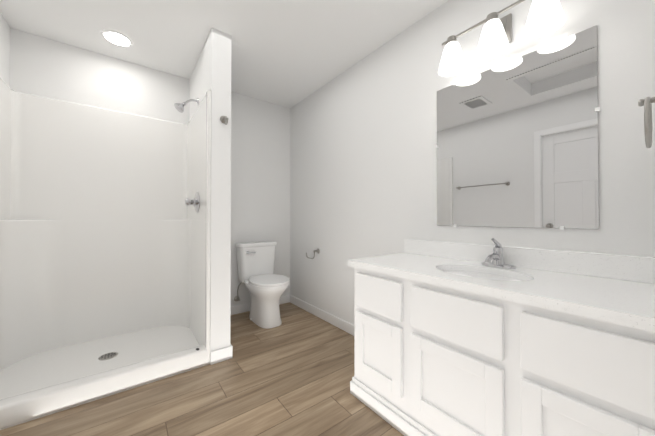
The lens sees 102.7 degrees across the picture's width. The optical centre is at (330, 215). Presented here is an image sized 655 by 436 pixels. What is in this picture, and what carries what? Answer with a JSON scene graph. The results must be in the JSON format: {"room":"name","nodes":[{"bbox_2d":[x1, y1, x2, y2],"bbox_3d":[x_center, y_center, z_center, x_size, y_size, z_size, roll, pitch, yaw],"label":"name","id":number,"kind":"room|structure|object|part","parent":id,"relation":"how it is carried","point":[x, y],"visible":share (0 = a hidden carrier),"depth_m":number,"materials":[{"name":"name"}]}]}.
{"room":"bathroom","nodes":[
{"label":"bathroom","id":0,"kind":"room"},
{"bbox_2d":[0,12,9,87],"bbox_3d":[-1.108,-0.168,0.199,0.120,2.440,4.195,0,-1,-37],"label":"wall","id":1,"kind":"structure","parent":0,"point":[4,51],"depth_m":1.83,"materials":[{"name":"white paint"}]},
{"bbox_2d":[10,28,289,305],"bbox_3d":[-1.457,-0.145,2.649,2.546,2.440,0.120,0,-1,-37],"label":"wall","id":2,"kind":"structure","parent":0,"point":[260,152],"depth_m":2.61,"materials":[{"name":"white paint"}]},
{"bbox_2d":[230,295,289,314],"bbox_3d":[-0.907,1.033,2.974,0.974,0.092,0.015,0,-1,-37],"label":"baseboard","id":3,"kind":"structure","parent":2,"relation":"attached to","point":[237,309],"depth_m":2.93,"materials":[{"name":"white paint"}]},
{"bbox_2d":[0,302,403,435],"bbox_3d":[-0.145,1.089,0.924,2.546,0.060,4.435,0,-1,-37],"label":"floor","id":4,"kind":"structure","parent":0,"point":[292,374],"depth_m":1.52,"materials":[{"name":"brown wood"}]},
{"bbox_2d":[0,78,210,429],"bbox_3d":[-1.599,0.021,1.895,1.164,2.095,0.899,0,-1,-37],"label":"shower","id":5,"kind":"object","parent":4,"relation":"on","point":[105,252],"visible":1,"depth_m":2.07,"materials":[{"name":"white plastic"}]},
{"bbox_2d":[234,241,289,328],"bbox_3d":[-0.682,0.684,2.720,0.422,0.785,0.695,0,-1,-37],"label":"toilet","id":6,"kind":"object","parent":4,"relation":"on","point":[266,286],"visible":0.98,"depth_m":2.68,"materials":[{"name":"white ceramic"}]},
{"bbox_3d":[-0.820,0.499,2.902,0.422,0.413,0.204,0,-1,-37],"label":"tank","id":7,"kind":"part","parent":6,"relation":"part of","materials":[{"name":"white ceramic"}]},
{"bbox_3d":[-0.615,0.653,2.632,0.384,0.040,0.474,0,-1,-37],"label":"seat","id":8,"kind":"part","parent":6,"relation":"part of","materials":[{"name":"white plastic"}]},
{"bbox_2d":[348,238,654,435],"bbox_3d":[0.695,0.587,1.264,0.564,0.950,1.204,0,-1,-37],"label":"bathroom vanity","id":9,"kind":"object","parent":4,"relation":"on","point":[497,338],"visible":1,"depth_m":1.01,"materials":[{"name":"white paint"}]},
{"bbox_2d":[348,239,654,331],"bbox_3d":[0.695,0.230,1.267,0.564,0.135,1.204,0,-1,-37],"label":"countertop","id":10,"kind":"structure","parent":9,"relation":"on","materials":[{"name":"stone"}]},
{"bbox_2d":[482,238,515,268],"bbox_3d":[0.830,0.187,1.330,0.174,0.150,0.156,0,-1,-37],"label":"faucet","id":11,"kind":"object","parent":10,"relation":"on","point":[497,258],"depth_m":1.34,"materials":[{"name":"silver metal"}]},
{"bbox_2d":[189,28,231,351],"bbox_3d":[-1.081,-0.148,2.294,0.140,2.440,0.900,0,-1,-37],"label":"wall","id":12,"kind":"structure","parent":0,"point":[212,71],"depth_m":1.94,"materials":[{"name":"white paint"}]},
{"bbox_2d":[220,116,228,124],"bbox_3d":[-0.763,-0.701,1.910,0.054,0.085,0.104,0,-1,-37],"label":"robe hook","id":13,"kind":"object","parent":12,"relation":"attached to","point":[224,119],"visible":1,"depth_m":1.91,"materials":[{"name":"silver metal"}]},
{"bbox_2d":[221,343,232,358],"bbox_3d":[-1.008,1.026,2.315,0.016,0.092,0.889,0,-1,-37],"label":"baseboard","id":14,"kind":"structure","parent":12,"relation":"attached to","point":[228,351],"depth_m":1.95,"materials":[{"name":"white paint"}]},
{"bbox_2d":[0,0,447,107],"bbox_3d":[-0.145,-1.456,0.949,2.546,0.150,4.435,0,-1,-37],"label":"ceiling","id":15,"kind":"structure","parent":0,"point":[288,53],"depth_m":1.94,"materials":[{"name":"white paint"}]},
{"bbox_2d":[101,29,132,46],"bbox_3d":[-1.646,-1.367,2.024,0.196,0.007,0.196,0,-1,-37],"label":"recessed light","id":16,"kind":"object","parent":15,"relation":"in","point":[116,38],"visible":1,"depth_m":2.02,"materials":[{"name":"white paint"}]},
{"bbox_2d":[290,295,353,335],"bbox_3d":[0.025,1.029,2.588,0.012,0.092,1.760,0,-1,-37],"label":"baseboard","id":17,"kind":"structure","parent":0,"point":[346,326],"depth_m":2.69,"materials":[{"name":"white paint"}]},
{"bbox_2d":[290,0,654,324],"bbox_3d":[0.818,-0.154,1.674,0.120,2.440,4.195,0,-1,-37],"label":"wall","id":18,"kind":"structure","parent":0,"point":[363,158],"depth_m":1.85,"materials":[{"name":"white paint"}]},
{"bbox_2d":[306,249,319,258],"bbox_3d":[-0.194,0.407,2.841,0.060,0.114,0.192,0,-1,-37],"label":"toilet paper holder","id":19,"kind":"object","parent":18,"relation":"attached to","point":[317,251],"visible":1,"depth_m":2.79,"materials":[{"name":"silver metal"}]},
{"bbox_2d":[438,0,565,76],"bbox_3d":[0.859,-0.967,1.382,0.179,0.210,0.581,0,-1,-37],"label":"sconce","id":20,"kind":"object","parent":18,"relation":"attached to","point":[546,17],"visible":1,"depth_m":1.34,"materials":[{"name":"white glass"}]},
{"bbox_2d":[435,25,600,229],"bbox_3d":[0.928,-0.381,1.426,0.009,0.900,0.763,0,-1,-37],"label":"mirror","id":21,"kind":"object","parent":18,"relation":"attached to","point":[517,142],"visible":1,"depth_m":1.33,"materials":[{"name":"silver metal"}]},
{"bbox_3d":[1.037,-0.163,0.698,0.720,2.440,0.120,0,-1,-37],"label":"wall","id":22,"kind":"structure","parent":0,"visible":0},
{"bbox_2d":[638,96,654,147],"bbox_3d":[1.030,-0.307,0.823,0.162,0.180,0.082,0,-1,-37],"label":"towel ring","id":23,"kind":"object","parent":22,"relation":"attached to","point":[646,102],"visible":1,"depth_m":0.81,"materials":[{"name":"silver metal"}]}
]}

